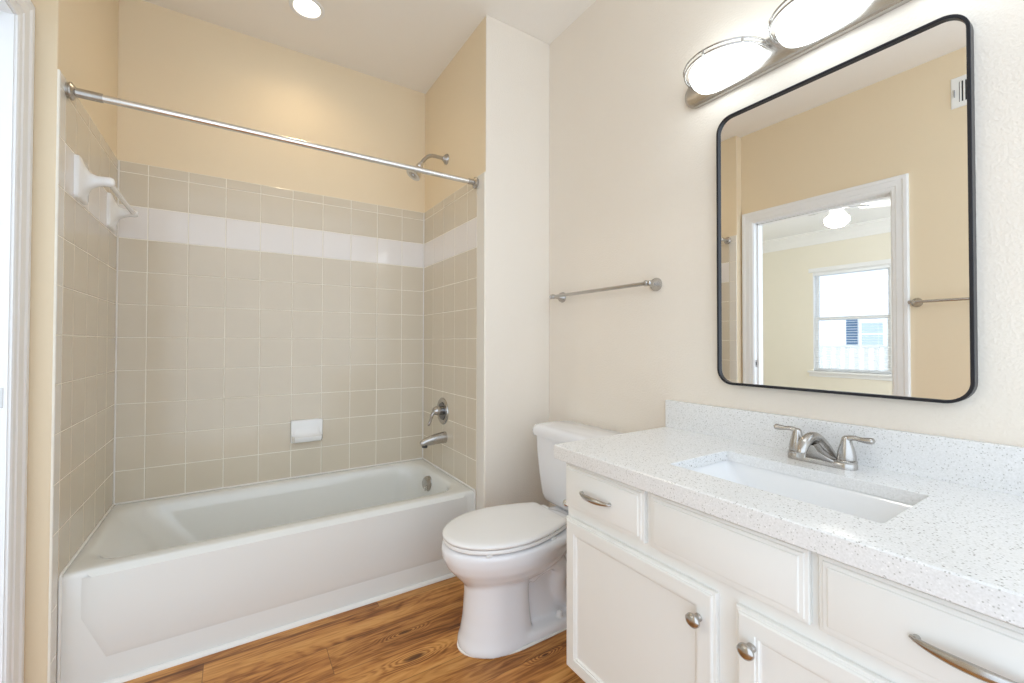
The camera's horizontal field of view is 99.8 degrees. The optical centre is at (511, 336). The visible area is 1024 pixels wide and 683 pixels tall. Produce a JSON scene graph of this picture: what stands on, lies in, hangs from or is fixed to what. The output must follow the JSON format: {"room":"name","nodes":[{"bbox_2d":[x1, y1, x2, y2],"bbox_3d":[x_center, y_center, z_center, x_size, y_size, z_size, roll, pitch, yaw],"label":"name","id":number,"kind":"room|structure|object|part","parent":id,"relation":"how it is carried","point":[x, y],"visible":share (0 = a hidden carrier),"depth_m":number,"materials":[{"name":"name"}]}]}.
{"room":"bathroom","nodes":[
{"label":"bathroom","id":0,"kind":"room"},
{"bbox_2d":[24,0,118,682],"bbox_3d":[-1.703,-0.228,1.611,0.186,2.772,0.795,1,-1,-33],"label":"wall","id":1,"kind":"structure","parent":0,"point":[77,38],"depth_m":1.32,"materials":[{"name":"beige paint"}]},
{"bbox_2d":[47,69,65,682],"bbox_3d":[-1.426,0.162,1.347,0.011,1.985,0.056,1,-1,-33],"label":"trim","id":2,"kind":"structure","parent":1,"relation":"attached to","point":[61,97],"depth_m":1.34,"materials":[{"name":"beige tile"}]},
{"bbox_2d":[58,80,117,577],"bbox_3d":[-1.639,-0.028,1.681,0.011,1.597,0.727,1,-1,-33],"label":"tiled wall","id":3,"kind":"structure","parent":1,"relation":"attached to","point":[89,246],"depth_m":1.60,"materials":[{"name":"tile"}]},
{"bbox_2d":[74,154,138,231],"bbox_3d":[-1.598,-0.546,1.722,0.095,0.148,0.565,1,-1,-33],"label":"towel bar","id":4,"kind":"object","parent":3,"relation":"attached to","point":[85,181],"visible":1,"depth_m":1.54,"materials":[{"name":"white ceramic"}]},
{"bbox_3d":[-1.478,-0.549,1.535,0.095,0.148,0.120,1,-1,-33],"label":"post","id":5,"kind":"part","parent":4,"relation":"part of","materials":[{"name":"white ceramic"}]},
{"bbox_3d":[-1.719,-0.544,1.910,0.095,0.148,0.120,1,-1,-33],"label":"post","id":6,"kind":"part","parent":4,"relation":"part of","materials":[{"name":"white ceramic"}]},
{"bbox_2d":[65,82,478,187],"bbox_3d":[-0.810,-0.791,1.796,1.496,0.056,0.056,1,-1,-32],"label":"shower rod","id":7,"kind":"object","parent":3,"relation":"attached to","point":[71,92],"visible":1,"depth_m":1.64,"materials":[{"name":"silver metal"}]},
{"bbox_2d":[114,0,424,505],"bbox_3d":[-1.315,-0.216,2.400,1.693,2.772,0.114,1,-1,-33],"label":"wall","id":8,"kind":"structure","parent":0,"point":[168,59],"depth_m":2.31,"materials":[{"name":"beige paint"}]},
{"bbox_2d":[115,160,422,502],"bbox_3d":[-1.206,-0.017,2.399,1.493,1.597,0.011,1,-1,-33],"label":"tiled wall","id":9,"kind":"structure","parent":8,"relation":"attached to","point":[246,310],"depth_m":2.29,"materials":[{"name":"tile"}]},
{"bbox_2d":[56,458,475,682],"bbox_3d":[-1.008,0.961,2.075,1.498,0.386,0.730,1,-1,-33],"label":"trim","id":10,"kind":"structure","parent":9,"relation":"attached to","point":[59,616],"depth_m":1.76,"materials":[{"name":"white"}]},
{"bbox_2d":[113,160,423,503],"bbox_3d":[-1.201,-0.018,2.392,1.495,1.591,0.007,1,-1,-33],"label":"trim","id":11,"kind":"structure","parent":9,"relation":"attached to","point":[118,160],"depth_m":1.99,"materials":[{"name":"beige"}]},
{"bbox_2d":[290,418,322,442],"bbox_3d":[-1.135,0.524,2.392,0.163,0.125,0.066,1,-1,-33],"label":"soap dish","id":12,"kind":"object","parent":9,"relation":"attached to","point":[304,430],"visible":1,"depth_m":2.39,"materials":[{"name":"white ceramic"}]},
{"bbox_2d":[123,576,584,682],"bbox_3d":[-0.211,1.180,1.137,2.210,0.050,3.405,1,-1,-33],"label":"floor","id":13,"kind":"structure","parent":0,"point":[410,636],"depth_m":1.57,"materials":[{"name":"brown wood"}]},
{"bbox_2d":[61,459,473,682],"bbox_3d":[-1.007,0.970,2.072,1.491,0.392,0.730,1,-1,-33],"label":"bathtub","id":14,"kind":"object","parent":13,"relation":"on","point":[159,581],"visible":0.99,"depth_m":1.75,"materials":[{"name":"ceramic"}]},
{"bbox_3d":[-0.810,0.924,1.772,1.400,0.292,0.012,1,-1,-33],"label":"apron panel","id":15,"kind":"part","parent":14,"relation":"part of","materials":[{"name":"ceramic"}]},
{"bbox_2d":[102,573,454,682],"bbox_3d":[-0.810,1.155,1.764,1.487,0.014,0.013,1,-1,-33],"label":"trim","id":16,"kind":"structure","parent":14,"relation":"attached to","point":[207,652],"depth_m":1.67,"materials":[{"name":"white"}]},
{"bbox_3d":[-0.485,0.850,2.495,0.084,0.085,0.033,0,-1,33],"label":"overflow plate","id":17,"kind":"part","parent":14,"relation":"part of","materials":[{"name":"silver metal"}]},
{"bbox_2d":[441,420,622,658],"bbox_3d":[0.081,0.788,1.778,0.778,0.752,0.506,1,-1,-33],"label":"toilet","id":18,"kind":"object","parent":13,"relation":"on","point":[510,560],"visible":0.79,"depth_m":1.62,"materials":[{"name":"ceramic"}]},
{"bbox_3d":[-0.037,0.738,1.697,0.487,0.022,0.356,1,-1,-33],"label":"lid","id":19,"kind":"part","parent":18,"relation":"part of","materials":[{"name":"plastic"}]},
{"bbox_3d":[0.070,0.968,1.769,0.752,0.391,0.366,1,-1,-33],"label":"bowl","id":20,"kind":"part","parent":18,"relation":"part of","materials":[{"name":"white ceramic"}]},
{"bbox_3d":[-0.037,0.759,1.697,0.481,0.016,0.350,1,-1,-33],"label":"seat","id":21,"kind":"part","parent":18,"relation":"part of","materials":[{"name":"plastic"}]},
{"bbox_3d":[0.315,0.621,1.931,0.207,0.316,0.464,1,-1,-33],"label":"tank","id":22,"kind":"part","parent":18,"relation":"part of","materials":[{"name":"white ceramic"}]},
{"bbox_3d":[0.312,0.441,1.931,0.230,0.052,0.506,1,-1,-33],"label":"tank lid","id":23,"kind":"part","parent":18,"relation":"part of","materials":[{"name":"white ceramic"}]},
{"bbox_2d":[566,462,1023,682],"bbox_3d":[0.683,0.770,1.036,0.580,0.771,1.110,1,-1,-33],"label":"vanity cabinet","id":24,"kind":"object","parent":13,"relation":"on","point":[660,589],"visible":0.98,"depth_m":0.91,"materials":[{"name":"paint"}]},
{"bbox_3d":[0.231,0.467,1.238,0.029,0.018,0.129,1,-1,-33],"label":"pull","id":25,"kind":"part","parent":24,"relation":"part of","materials":[{"name":"silver metal"}]},
{"bbox_3d":[0.257,0.465,1.238,0.019,0.136,0.311,1,-1,-33],"label":"drawer","id":26,"kind":"part","parent":24,"relation":"part of","materials":[{"name":"paint"}]},
{"bbox_3d":[0.310,0.797,1.151,0.018,0.467,0.505,1,-1,-33],"label":"door","id":27,"kind":"part","parent":24,"relation":"part of","materials":[{"name":"paint"}]},
{"bbox_3d":[0.407,0.630,0.960,0.032,0.031,0.034,1,-1,-33],"label":"knob","id":28,"kind":"part","parent":24,"relation":"part of","materials":[{"name":"silver metal"}]},
{"bbox_3d":[0.448,0.461,0.941,0.019,0.136,0.359,1,-1,-33],"label":"false drawer","id":29,"kind":"part","parent":24,"relation":"part of","materials":[{"name":"paint"}]},
{"bbox_3d":[0.470,0.626,0.861,0.032,0.031,0.034,1,-1,-33],"label":"knob","id":30,"kind":"part","parent":24,"relation":"part of","materials":[{"name":"silver metal"}]},
{"bbox_2d":[554,400,1023,627],"bbox_3d":[0.685,0.311,1.050,0.572,0.146,1.152,1,-1,-33],"label":"countertop","id":31,"kind":"structure","parent":24,"relation":"on","point":[960,542],"depth_m":0.95,"materials":[{"name":"stone"}]},
{"bbox_2d":[690,460,913,522],"bbox_3d":[0.660,0.447,1.040,0.305,0.153,0.490,1,-1,-33],"label":"sink","id":32,"kind":"object","parent":31,"relation":"in","point":[858,504],"visible":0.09,"depth_m":1.11,"materials":[{"name":"white ceramic"}]},
{"bbox_2d":[774,424,874,470],"bbox_3d":[0.839,0.299,1.172,0.178,0.090,0.178,0,-1,12],"label":"faucet","id":33,"kind":"object","parent":31,"relation":"on","point":[810,447],"visible":1,"depth_m":1.13,"materials":[{"name":"silver metal"}]},
{"bbox_3d":[0.795,0.269,1.242,0.025,0.028,0.072,1,-1,-33],"label":"handle","id":34,"kind":"part","parent":33,"relation":"part of","materials":[{"name":"silver metal"}]},
{"bbox_3d":[0.801,0.295,1.147,0.151,0.083,0.076,1,-1,-33],"label":"spout","id":35,"kind":"part","parent":33,"relation":"part of","materials":[{"name":"silver metal"}]},
{"bbox_3d":[0.814,0.307,1.156,0.105,0.048,0.100,1,-1,-33],"label":"spout","id":36,"kind":"part","parent":33,"relation":"part of","materials":[{"name":"silver metal"}]},
{"bbox_3d":[0.841,0.335,1.173,0.051,0.018,0.163,1,-1,-33],"label":"plate","id":37,"kind":"part","parent":33,"relation":"part of","materials":[{"name":"silver metal"}]},
{"bbox_3d":[0.884,0.268,1.103,0.025,0.028,0.072,1,-1,-33],"label":"handle","id":38,"kind":"part","parent":33,"relation":"part of","materials":[{"name":"silver metal"}]},
{"bbox_3d":[0.606,0.792,0.690,0.018,0.467,0.502,1,-1,-33],"label":"door","id":39,"kind":"part","parent":24,"relation":"part of","materials":[{"name":"paint"}]},
{"bbox_3d":[0.660,0.457,0.611,0.019,0.136,0.394,1,-1,-33],"label":"drawer","id":40,"kind":"part","parent":24,"relation":"part of","materials":[{"name":"paint"}]},
{"bbox_3d":[0.643,0.459,0.598,0.029,0.018,0.144,1,-1,-33],"label":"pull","id":41,"kind":"part","parent":24,"relation":"part of","materials":[{"name":"silver metal"}]},
{"bbox_2d":[143,0,595,93],"bbox_3d":[-0.205,-1.677,1.176,2.210,0.120,3.405,1,-1,-33],"label":"ceiling","id":42,"kind":"structure","parent":0,"point":[409,44],"depth_m":2.21,"materials":[{"name":"paint"}]},
{"bbox_2d":[289,0,324,20],"bbox_3d":[-1.001,-1.614,2.104,0.160,0.027,0.160,1,-1,-33],"label":"recessed light","id":43,"kind":"object","parent":42,"relation":"in","point":[313,10],"visible":1,"depth_m":2.11,"materials":[{"name":"paint"}]},
{"bbox_2d":[425,15,549,507],"bbox_3d":[-0.215,-0.211,2.621,0.398,2.772,0.931,1,-1,-33],"label":"wall","id":44,"kind":"structure","parent":0,"point":[488,110],"depth_m":2.24,"materials":[{"name":"paint"}]},
{"bbox_2d":[406,154,448,180],"bbox_3d":[-0.484,-0.978,2.462,0.242,0.191,0.086,1,-1,-33],"label":"shower","id":45,"kind":"object","parent":44,"relation":"attached to","point":[415,176],"visible":0.91,"depth_m":2.44,"materials":[{"name":"silver metal"}]},
{"bbox_3d":[-0.460,-1.012,2.477,0.154,0.083,0.021,1,-1,-33],"label":"arm","id":46,"kind":"part","parent":45,"relation":"part of","materials":[{"name":"silver metal"}]},
{"bbox_2d":[423,184,476,490],"bbox_3d":[-0.373,-0.014,2.495,0.011,1.597,0.727,1,-1,-33],"label":"tiled wall","id":47,"kind":"structure","parent":44,"relation":"attached to","point":[450,226],"depth_m":2.42,"materials":[{"name":"tile"}]},
{"bbox_2d":[420,431,446,447],"bbox_3d":[-0.449,0.587,2.453,0.160,0.080,0.054,1,-1,-33],"label":"tub spout","id":48,"kind":"object","parent":47,"relation":"attached to","point":[441,437],"visible":1,"depth_m":2.44,"materials":[{"name":"silver metal"}]},
{"bbox_2d":[428,398,448,425],"bbox_3d":[-0.442,0.437,2.503,0.094,0.161,0.156,1,-1,-33],"label":"shower valve","id":49,"kind":"object","parent":47,"relation":"attached to","point":[441,410],"visible":1,"depth_m":2.49,"materials":[{"name":"silver metal"}]},
{"bbox_3d":[-0.462,0.470,2.493,0.051,0.095,0.030,0,-1,-25],"label":"lever","id":50,"kind":"part","parent":49,"relation":"part of","materials":[{"name":"silver metal"}]},
{"bbox_3d":[-0.411,0.435,2.523,0.004,0.100,0.100,1,-1,-33],"label":"plate","id":51,"kind":"part","parent":49,"relation":"part of","materials":[{"name":"silver metal"}]},
{"bbox_2d":[476,172,485,509],"bbox_3d":[-0.154,0.176,2.152,0.011,1.985,0.078,1,-1,-33],"label":"trim","id":52,"kind":"structure","parent":44,"relation":"attached to","point":[481,189],"depth_m":2.14,"materials":[{"name":"beige tile"}]},
{"bbox_2d":[549,0,1023,506],"bbox_3d":[0.672,-0.222,1.721,0.120,2.772,3.405,1,-1,-33],"label":"wall","id":53,"kind":"structure","parent":0,"point":[632,167],"depth_m":1.67,"materials":[{"name":"paint"}]},
{"bbox_2d":[549,278,661,302],"bbox_3d":[0.394,-0.209,1.974,0.075,0.054,0.648,1,-1,-33],"label":"towel bar","id":54,"kind":"object","parent":53,"relation":"attached to","point":[655,284],"visible":1,"depth_m":1.84,"materials":[{"name":"silver metal"}]},
{"bbox_3d":[0.233,-0.206,2.224,0.075,0.054,0.054,1,-1,-33],"label":"post","id":55,"kind":"part","parent":54,"relation":"part of","materials":[{"name":"silver metal"}]},
{"bbox_3d":[0.554,-0.212,1.724,0.075,0.054,0.054,1,-1,-33],"label":"post","id":56,"kind":"part","parent":54,"relation":"part of","materials":[{"name":"silver metal"}]},
{"bbox_2d":[683,0,911,108],"bbox_3d":[0.847,-0.902,1.203,0.156,0.104,0.922,1,-1,-33],"label":"vanity light","id":57,"kind":"object","parent":53,"relation":"attached to","point":[804,26],"visible":1,"depth_m":1.32,"materials":[{"name":"white glass"}]},
{"bbox_3d":[0.690,-0.894,1.453,0.114,0.070,0.240,1,-1,-33],"label":"lamp shade","id":58,"kind":"part","parent":57,"relation":"part of","materials":[{"name":"white glass"}]},
{"bbox_3d":[0.848,-0.897,1.207,0.114,0.070,0.240,1,-1,-33],"label":"lamp shade","id":59,"kind":"part","parent":57,"relation":"part of","materials":[{"name":"white glass"}]},
{"bbox_2d":[665,400,1023,496],"bbox_3d":[0.917,0.293,1.200,0.020,0.104,1.152,1,-1,-33],"label":"backsplash","id":60,"kind":"structure","parent":53,"relation":"attached to","point":[997,467],"depth_m":1.10,"materials":[{"name":"stone"}]},
{"bbox_2d":[716,14,977,402],"bbox_3d":[0.889,-0.299,1.244,0.028,0.916,0.618,1,-1,-33],"label":"mirror","id":61,"kind":"object","parent":53,"relation":"attached to","point":[846,193],"visible":1,"depth_m":1.16,"materials":[{"name":"black mirror"}]},
{"bbox_3d":[-1.052,-0.241,0.537,0.120,2.772,1.716,1,-1,-33],"label":"wall","id":62,"kind":"structure","parent":0,"visible":0},
{"bbox_2d":[0,0,34,682],"bbox_3d":[-1.242,0.072,0.827,0.162,2.152,0.997,1,-1,-33],"label":"door frame","id":63,"kind":"structure","parent":62,"relation":"in","point":[17,17],"depth_m":1.22,"materials":[{"name":"paint"}]},
{"bbox_3d":[-1.431,0.170,1.193,0.028,0.055,0.004,1,-1,-33],"label":"strike plate","id":64,"kind":"part","parent":63,"relation":"part of","materials":[{"name":"silver metal"}]}
]}

